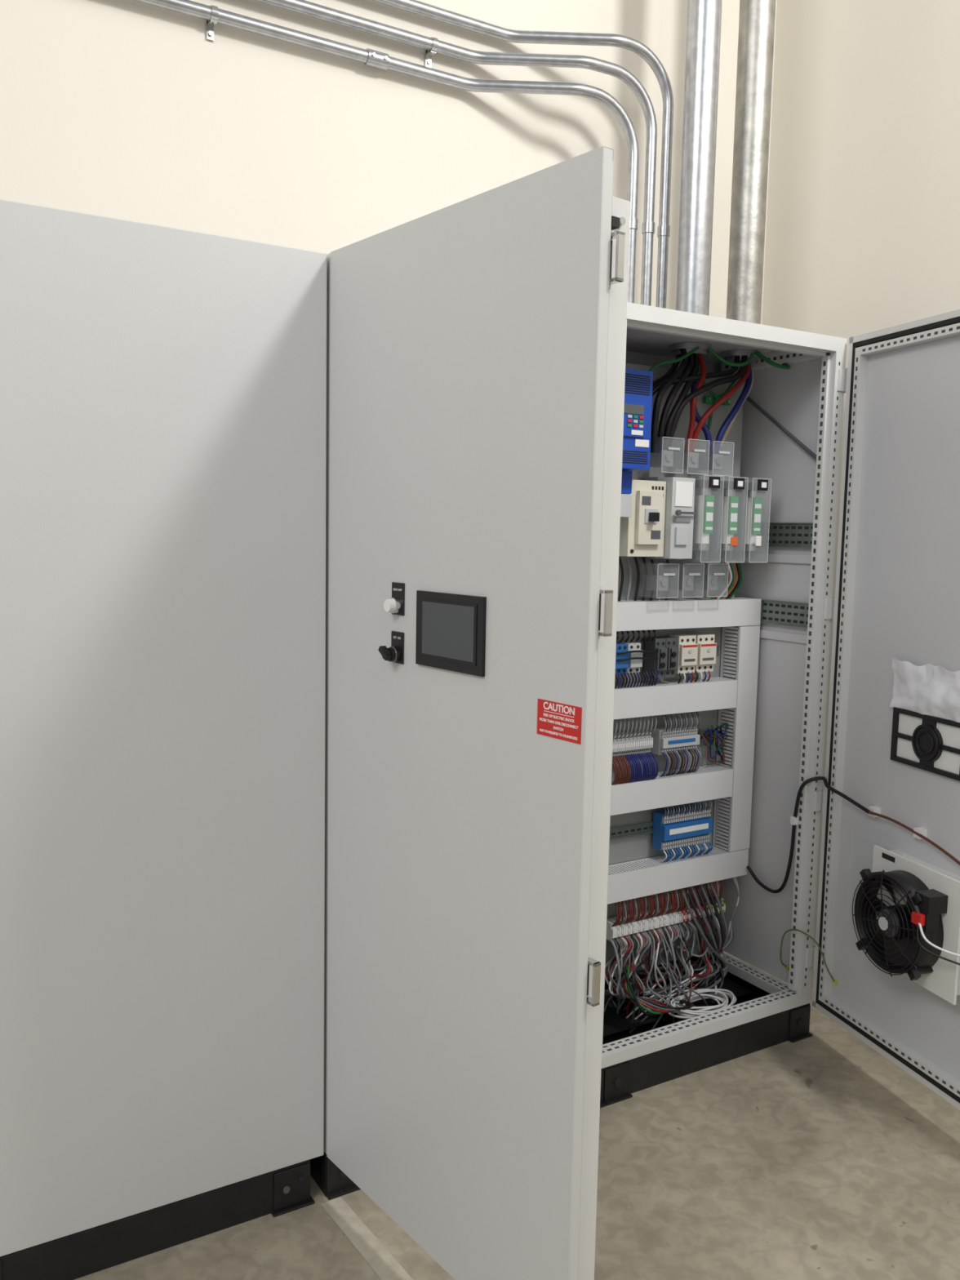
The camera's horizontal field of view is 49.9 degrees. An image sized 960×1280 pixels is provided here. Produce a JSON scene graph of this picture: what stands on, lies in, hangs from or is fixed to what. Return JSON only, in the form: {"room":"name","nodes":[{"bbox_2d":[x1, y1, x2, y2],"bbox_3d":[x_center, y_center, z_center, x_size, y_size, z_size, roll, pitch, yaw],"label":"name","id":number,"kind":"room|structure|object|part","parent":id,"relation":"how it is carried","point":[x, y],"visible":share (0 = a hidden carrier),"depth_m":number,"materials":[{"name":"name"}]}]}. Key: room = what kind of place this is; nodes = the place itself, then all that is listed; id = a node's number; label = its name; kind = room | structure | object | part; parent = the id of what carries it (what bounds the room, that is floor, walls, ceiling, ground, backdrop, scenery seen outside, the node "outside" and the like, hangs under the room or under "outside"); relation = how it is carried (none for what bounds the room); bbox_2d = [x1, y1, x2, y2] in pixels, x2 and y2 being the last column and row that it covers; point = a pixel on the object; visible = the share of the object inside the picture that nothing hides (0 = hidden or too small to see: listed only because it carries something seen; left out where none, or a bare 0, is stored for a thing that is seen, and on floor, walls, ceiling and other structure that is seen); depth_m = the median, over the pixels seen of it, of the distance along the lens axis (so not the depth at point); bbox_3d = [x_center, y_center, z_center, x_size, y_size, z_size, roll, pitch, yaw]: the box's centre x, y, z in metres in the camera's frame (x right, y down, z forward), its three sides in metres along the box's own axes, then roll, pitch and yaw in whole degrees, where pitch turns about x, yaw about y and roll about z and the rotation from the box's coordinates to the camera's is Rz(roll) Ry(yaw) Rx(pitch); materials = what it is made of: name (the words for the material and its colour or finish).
{"room":"electrical room","nodes":[
{"label":"electrical room","id":0,"kind":"room"},
{"bbox_2d":[0,0,777,324],"bbox_3d":[-2.763,-1.429,1.390,9.070,5.500,0.150,-3,7,-31],"label":"wall","id":1,"kind":"structure","parent":0,"point":[122,109],"depth_m":2.71,"materials":[{"name":"beige paint"}]},
{"bbox_2d":[73,951,959,1279],"bbox_3d":[-0.620,1.785,-1.955,9.070,0.100,8.800,-3,7,-31],"label":"floor","id":2,"kind":"structure","parent":0,"point":[817,1157],"depth_m":2.40,"materials":[{"name":"concrete"}]},
{"bbox_2d":[0,199,327,1279],"bbox_3d":[-0.803,0.227,2.262,0.796,2.100,0.512,-3,7,-31],"label":"tall cabinet","id":3,"kind":"object","parent":2,"relation":"on","point":[163,389],"visible":1,"depth_m":2.07,"materials":[{"name":"grey metal"}]},
{"bbox_2d":[320,1197,413,1279],"bbox_3d":[-0.129,1.317,2.059,0.105,0.001,0.730,-3,7,-31],"label":"floor line","id":4,"kind":"object","parent":2,"relation":"on","point":[384,1264],"depth_m":2.22,"materials":[{"name":"white paint"}]},
{"bbox_2d":[310,253,847,1199],"bbox_3d":[0.229,0.181,2.877,1.604,2.100,0.516,-3,7,-31],"label":"tall cabinet","id":5,"kind":"object","parent":2,"relation":"on","point":[806,398],"depth_m":3.14,"materials":[{"name":"metal"}]},
{"bbox_2d":[133,0,639,302],"bbox_3d":[-1.474,-1.171,2.063,4.350,0.695,0.178,-2,7,-29],"label":"conduit","id":6,"kind":"object","parent":5,"relation":"on","point":[212,15],"visible":0.9,"depth_m":2.83,"materials":[{"name":"metal"}]},
{"bbox_2d":[377,631,404,664],"bbox_3d":[-0.174,0.015,2.010,0.034,0.062,0.042,-4,8,-38],"label":"switch","id":7,"kind":"object","parent":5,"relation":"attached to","point":[395,653],"visible":1,"depth_m":2.01,"materials":[{"name":"black plastic"}]},
{"bbox_2d":[383,582,404,615],"bbox_3d":[-0.169,-0.080,2.002,0.027,0.063,0.042,-4,8,-38],"label":"button","id":8,"kind":"object","parent":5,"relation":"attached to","point":[395,605],"visible":1,"depth_m":2.00,"materials":[{"name":"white plastic"}]},
{"bbox_2d":[415,590,486,676],"bbox_3d":[-0.039,-0.016,1.894,0.054,0.140,0.203,-4,8,-38],"label":"panel","id":9,"kind":"object","parent":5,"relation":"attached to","point":[451,628],"visible":0.92,"depth_m":1.87,"materials":[{"name":"black plastic"}]},
{"bbox_2d":[254,0,657,306],"bbox_3d":[-1.447,-1.211,2.080,4.415,0.773,0.187,-2,7,-29],"label":"conduit","id":10,"kind":"object","parent":5,"relation":"on","point":[431,45],"visible":0.9,"depth_m":2.90,"materials":[{"name":"metal"}]},
{"bbox_2d":[326,146,630,1279],"bbox_3d":[-0.050,0.223,1.960,0.078,2.000,0.807,-4,8,-38],"label":"door","id":11,"kind":"structure","parent":5,"relation":"attached to","point":[477,342],"depth_m":1.83,"materials":[{"name":"grey paint"}]},
{"bbox_2d":[372,0,673,308],"bbox_3d":[-1.419,-1.252,2.087,4.475,0.854,0.179,-2,7,-29],"label":"conduit","id":12,"kind":"object","parent":5,"relation":"on","point":[415,6],"visible":0.91,"depth_m":2.97,"materials":[{"name":"metal"}]},
{"bbox_2d":[537,698,582,744],"bbox_3d":[0.127,0.131,1.666,0.001,0.059,0.104,-4,8,-38],"label":"caution sign","id":13,"kind":"object","parent":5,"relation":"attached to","point":[556,720],"visible":1,"depth_m":1.66,"materials":[{"name":"red plastic"}]},
{"bbox_2d":[615,641,629,675],"bbox_3d":[0.387,0.055,3.009,0.080,0.090,0.061,-3,7,-31],"label":"holder","id":14,"kind":"object","parent":5,"relation":"attached to","point":[620,666],"visible":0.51,"depth_m":3.00,"materials":[{"name":"blue plastic"}]},
{"bbox_2d":[617,641,642,673],"bbox_3d":[0.444,0.052,3.042,0.048,0.090,0.061,-3,7,-31],"label":"holder","id":15,"kind":"object","parent":5,"relation":"attached to","point":[634,665],"visible":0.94,"depth_m":3.02,"materials":[{"name":"grey plastic"}]},
{"bbox_2d":[612,730,653,755],"bbox_3d":[0.440,0.310,3.080,0.164,0.060,0.044,-3,7,-31],"label":"blocks","id":16,"kind":"object","parent":5,"relation":"attached to","point":[630,745],"visible":0.79,"depth_m":3.07},
{"bbox_2d":[620,368,653,517],"bbox_3d":[0.344,-0.540,2.852,0.190,0.395,0.189,-3,7,-31],"label":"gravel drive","id":17,"kind":"object","parent":5,"relation":"attached to","point":[638,384],"visible":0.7,"depth_m":2.80,"materials":[{"name":"blue plastic"}]},
{"bbox_2d":[618,480,666,556],"bbox_3d":[0.456,-0.349,2.963,0.133,0.215,0.154,-3,7,-31],"label":"circuit breaker","id":18,"kind":"object","parent":5,"relation":"attached to","point":[642,534],"visible":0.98,"depth_m":2.92,"materials":[{"name":"beige plastic"}]},
{"bbox_2d":[643,636,667,678],"bbox_3d":[0.529,0.054,3.092,0.040,0.120,0.065,-3,7,-31],"label":"circuit breaker","id":19,"kind":"object","parent":5,"relation":"attached to","point":[660,664],"visible":0.95,"depth_m":3.08,"materials":[{"name":"black plastic"}]},
{"bbox_3d":[0.482,0.583,3.172,0.610,0.035,0.014,-3,7,-31],"label":"din rail","id":20,"kind":"part","parent":5,"relation":"part of","materials":[{"name":"silver metal"}]},
{"bbox_2d":[657,635,678,678],"bbox_3d":[0.565,0.052,3.114,0.040,0.120,0.065,-3,7,-31],"label":"circuit breaker","id":21,"kind":"object","parent":5,"relation":"attached to","point":[671,642],"visible":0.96,"depth_m":3.09,"materials":[{"name":"black plastic"}]},
{"bbox_2d":[604,876,739,1033],"bbox_3d":[0.602,0.969,3.237,0.580,0.420,0.338,-3,7,-31],"label":"wire bundle","id":22,"kind":"object","parent":5,"relation":"in","point":[624,985],"visible":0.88,"depth_m":3.19,"materials":[{"name":"grey plastic"}]},
{"bbox_2d":[610,764,733,815],"bbox_3d":[0.188,0.474,2.941,1.378,0.088,0.082,-3,7,-31],"label":"duct","id":23,"kind":"object","parent":5,"relation":"attached to","point":[713,781],"visible":0.33,"depth_m":3.13,"materials":[{"name":"plastic"}]},
{"bbox_2d":[650,724,700,755],"bbox_3d":[0.603,0.308,3.173,0.150,0.076,0.055,-3,7,-31],"label":"module","id":24,"kind":"object","parent":5,"relation":"attached to","point":[668,741],"visible":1,"depth_m":3.15,"materials":[{"name":"grey plastic"}]},
{"bbox_2d":[613,676,737,719],"bbox_3d":[0.193,0.191,2.911,1.378,0.087,0.082,-3,7,-31],"label":"duct","id":25,"kind":"object","parent":5,"relation":"attached to","point":[666,697],"visible":0.26,"depth_m":3.10,"materials":[{"name":"plastic"}]},
{"bbox_3d":[0.540,1.145,3.223,0.700,0.004,0.160,-3,7,-31],"label":"support bracket","id":26,"kind":"part","parent":5,"relation":"part of","materials":[{"name":"black metal"}]},
{"bbox_2d":[607,843,748,904],"bbox_3d":[0.219,0.740,2.991,1.462,0.085,0.082,-3,7,-31],"label":"duct","id":27,"kind":"object","parent":5,"relation":"attached to","point":[628,880],"visible":0.37,"depth_m":3.17,"materials":[{"name":"plastic"}]},
{"bbox_2d":[611,629,730,863],"bbox_3d":[0.583,0.333,3.148,0.524,0.759,0.065,-3,7,-32],"label":"wires","id":28,"kind":"object","parent":27,"relation":"attached to","point":[640,775],"visible":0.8,"depth_m":3.11,"materials":[{"name":"plastic"}]},
{"bbox_3d":[0.492,0.046,3.115,0.610,0.035,0.014,-3,7,-31],"label":"din rail","id":29,"kind":"part","parent":5,"relation":"part of","materials":[{"name":"silver metal"}]},
{"bbox_2d":[652,804,712,850],"bbox_3d":[0.636,0.588,3.226,0.200,0.115,0.055,-3,7,-31],"label":"module","id":30,"kind":"object","parent":5,"relation":"attached to","point":[673,832],"visible":1,"depth_m":3.19,"materials":[{"name":"blue plastic"}]},
{"bbox_2d":[668,633,697,673],"bbox_3d":[0.621,0.042,3.146,0.067,0.115,0.064,-3,7,-31],"label":"circuit breaker","id":31,"kind":"object","parent":5,"relation":"attached to","point":[686,643],"visible":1,"depth_m":3.12,"materials":[{"name":"beige plastic"}]},
{"bbox_2d":[616,597,761,631],"bbox_3d":[0.236,-0.064,2.907,1.465,0.083,0.082,-3,7,-31],"label":"duct","id":32,"kind":"object","parent":5,"relation":"attached to","point":[677,613],"visible":0.38,"depth_m":3.09,"materials":[{"name":"plastic"}]},
{"bbox_2d":[669,342,712,357],"bbox_3d":[0.626,-0.859,3.062,0.124,0.029,0.124,-3,7,-31],"label":"hub","id":33,"kind":"object","parent":5,"relation":"attached to","point":[674,348],"visible":0.81,"depth_m":3.02,"materials":[{"name":"metal"}]},
{"bbox_3d":[0.691,1.069,3.163,0.175,0.112,0.395,6,8,41],"label":"cable coil","id":34,"kind":"part","parent":5,"relation":"part of","materials":[{"name":"white plastic"}]},
{"bbox_2d":[675,0,722,315],"bbox_3d":[0.659,-2.527,2.885,0.112,3.300,0.112,-3,7,-31],"label":"pipe","id":35,"kind":"object","parent":5,"relation":"on","point":[704,20],"visible":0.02,"depth_m":2.97,"materials":[{"name":"silver metal"}]},
{"bbox_2d":[687,632,716,672],"bbox_3d":[0.685,0.040,3.185,0.070,0.115,0.064,-3,7,-31],"label":"circuit breaker","id":36,"kind":"object","parent":5,"relation":"attached to","point":[707,647],"visible":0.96,"depth_m":3.16,"materials":[{"name":"beige plastic"}]},
{"bbox_2d":[638,436,771,598],"bbox_3d":[0.669,-0.359,3.078,0.395,0.460,0.176,-3,7,-31],"label":"switch","id":37,"kind":"object","parent":5,"relation":"attached to","point":[714,518],"visible":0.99,"depth_m":3.04,"materials":[{"name":"plastic"}]},
{"bbox_2d":[617,346,791,601],"bbox_3d":[0.642,-0.487,3.075,0.578,0.768,0.139,-2,7,-24],"label":"power cables","id":38,"kind":"object","parent":37,"relation":"attached to","point":[691,363],"visible":0.91,"depth_m":3.02,"materials":[{"name":"black rubber"}]},
{"bbox_3d":[0.487,0.314,3.143,0.610,0.035,0.014,-3,7,-31],"label":"din rail","id":39,"kind":"part","parent":5,"relation":"part of","materials":[{"name":"silver metal"}]},
{"bbox_2d":[702,395,730,405],"bbox_3d":[0.728,-0.734,3.161,0.100,0.020,0.021,-3,7,-31],"label":"bar","id":40,"kind":"object","parent":5,"relation":"attached to","point":[706,399],"visible":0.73,"depth_m":3.14,"materials":[{"name":"green plastic"}]},
{"bbox_2d":[711,625,759,852],"bbox_3d":[0.820,0.311,3.303,0.085,0.721,0.082,-3,7,-31],"label":"duct","id":41,"kind":"object","parent":5,"relation":"attached to","point":[740,645],"visible":0.87,"depth_m":3.27,"materials":[{"name":"plastic"}]},
{"bbox_2d":[720,349,761,364],"bbox_3d":[0.800,-0.867,3.166,0.124,0.029,0.124,-3,7,-31],"label":"hub","id":42,"kind":"object","parent":5,"relation":"attached to","point":[729,356],"visible":0.62,"depth_m":3.12,"materials":[{"name":"metal"}]},
{"bbox_2d":[725,0,776,324],"bbox_3d":[0.837,-2.534,2.991,0.120,3.300,0.120,-3,7,-31],"label":"pipe","id":43,"kind":"object","parent":5,"relation":"on","point":[757,18],"visible":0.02,"depth_m":3.07,"materials":[{"name":"silver metal"}]},
{"bbox_3d":[0.902,-0.090,3.240,0.019,0.074,0.425,-3,7,-31],"label":"mounting rail","id":44,"kind":"part","parent":5,"relation":"part of","materials":[{"name":"grey metal"}]},
{"bbox_2d":[738,553,811,564],"bbox_3d":[0.909,-0.257,3.224,0.010,0.025,0.425,-3,7,-31],"label":"bar","id":45,"kind":"object","parent":5,"relation":"attached to","point":[791,558],"depth_m":3.18,"materials":[{"name":"grey metal"}]},
{"bbox_2d":[746,395,816,460],"bbox_3d":[0.927,-0.649,3.151,0.025,0.273,0.383,-3,7,-31],"label":"bar","id":46,"kind":"object","parent":5,"relation":"attached to","point":[753,402],"visible":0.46,"depth_m":3.14,"materials":[{"name":"metal"}]},
{"bbox_2d":[760,629,807,643],"bbox_3d":[0.904,-0.018,3.250,0.010,0.025,0.425,-3,7,-31],"label":"bar","id":47,"kind":"object","parent":5,"relation":"attached to","point":[796,637],"depth_m":3.18,"materials":[{"name":"grey metal"}]},
{"bbox_3d":[0.906,-0.329,3.215,0.019,0.074,0.425,-3,7,-31],"label":"mounting rail","id":48,"kind":"part","parent":5,"relation":"part of","materials":[{"name":"grey metal"}]},
{"bbox_2d":[812,309,959,1110],"bbox_3d":[1.175,0.170,2.691,0.032,2.000,0.788,-1,6,-19],"label":"door","id":49,"kind":"structure","parent":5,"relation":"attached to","point":[897,588],"depth_m":2.85,"materials":[{"name":"grey metal"}]},
{"bbox_2d":[779,928,837,985],"bbox_3d":[1.000,0.962,3.139,0.044,0.155,0.187,-3,8,-37],"label":"ground wire","id":50,"kind":"object","parent":49,"relation":"attached to","point":[787,967],"visible":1,"depth_m":3.13,"materials":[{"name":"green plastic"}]},
{"bbox_2d":[746,776,959,980],"bbox_3d":[1.054,0.637,2.904,0.162,0.419,0.904,-1,6,-19],"label":"fan","id":51,"kind":"object","parent":49,"relation":"attached to","point":[889,940],"depth_m":2.67,"materials":[{"name":"black plastic"}]},
{"bbox_3d":[1.067,0.631,2.907,0.107,0.408,0.901,-1,6,-20],"label":"fan","id":52,"kind":"part","parent":51,"relation":"part of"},
{"bbox_2d":[916,922,959,965],"bbox_3d":[1.178,0.753,2.502,0.148,0.105,0.199,-1,6,-19],"label":"wire","id":53,"kind":"object","parent":51,"relation":"attached to","point":[920,926],"depth_m":2.52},
{"bbox_3d":[1.175,0.170,2.691,0.033,2.000,0.788,-1,6,-19],"label":"door","id":54,"kind":"part","parent":49,"relation":"part of","materials":[{"name":"paint"}]},
{"bbox_2d":[866,844,959,1004],"bbox_3d":[1.158,0.732,2.697,0.071,0.310,0.320,-1,6,-19],"label":"mounting plate","id":55,"kind":"object","parent":49,"relation":"attached to","point":[944,982],"depth_m":2.60,"materials":[{"name":"white metal"}]},
{"bbox_2d":[889,706,959,781],"bbox_3d":[1.174,0.270,2.706,0.020,0.147,0.265,-1,6,-19],"label":"grille","id":56,"kind":"object","parent":49,"relation":"attached to","point":[928,743],"visible":1,"depth_m":2.70,"materials":[{"name":"black plastic"}]},
{"bbox_2d":[889,657,959,722],"bbox_3d":[1.173,0.130,2.692,0.024,0.138,0.294,-1,6,-19],"label":"paper sheet","id":57,"kind":"object","parent":49,"relation":"attached to","point":[928,689],"visible":1,"depth_m":2.70,"materials":[{"name":"white paper"}]},
{"bbox_3d":[0.502,0.870,3.218,0.670,0.035,0.014,-3,7,-31],"label":"rail","id":58,"kind":"object","parent":5,"relation":"attached to","visible":0},
{"bbox_2d":[606,895,725,941],"bbox_3d":[0.582,0.870,3.228,0.458,0.054,0.052,-3,7,-31],"label":"blocks","id":59,"kind":"object","parent":58,"relation":"attached to","point":[616,931],"visible":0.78,"depth_m":3.17,"materials":[{"name":"white plastic"}]},
{"bbox_2d":[761,0,959,987],"bbox_3d":[3.268,-1.155,-0.074,0.150,5.500,8.600,-3,7,-31],"label":"wall","id":60,"kind":"structure","parent":0,"point":[863,230],"depth_m":3.23,"materials":[{"name":"beige paint"}]}
]}

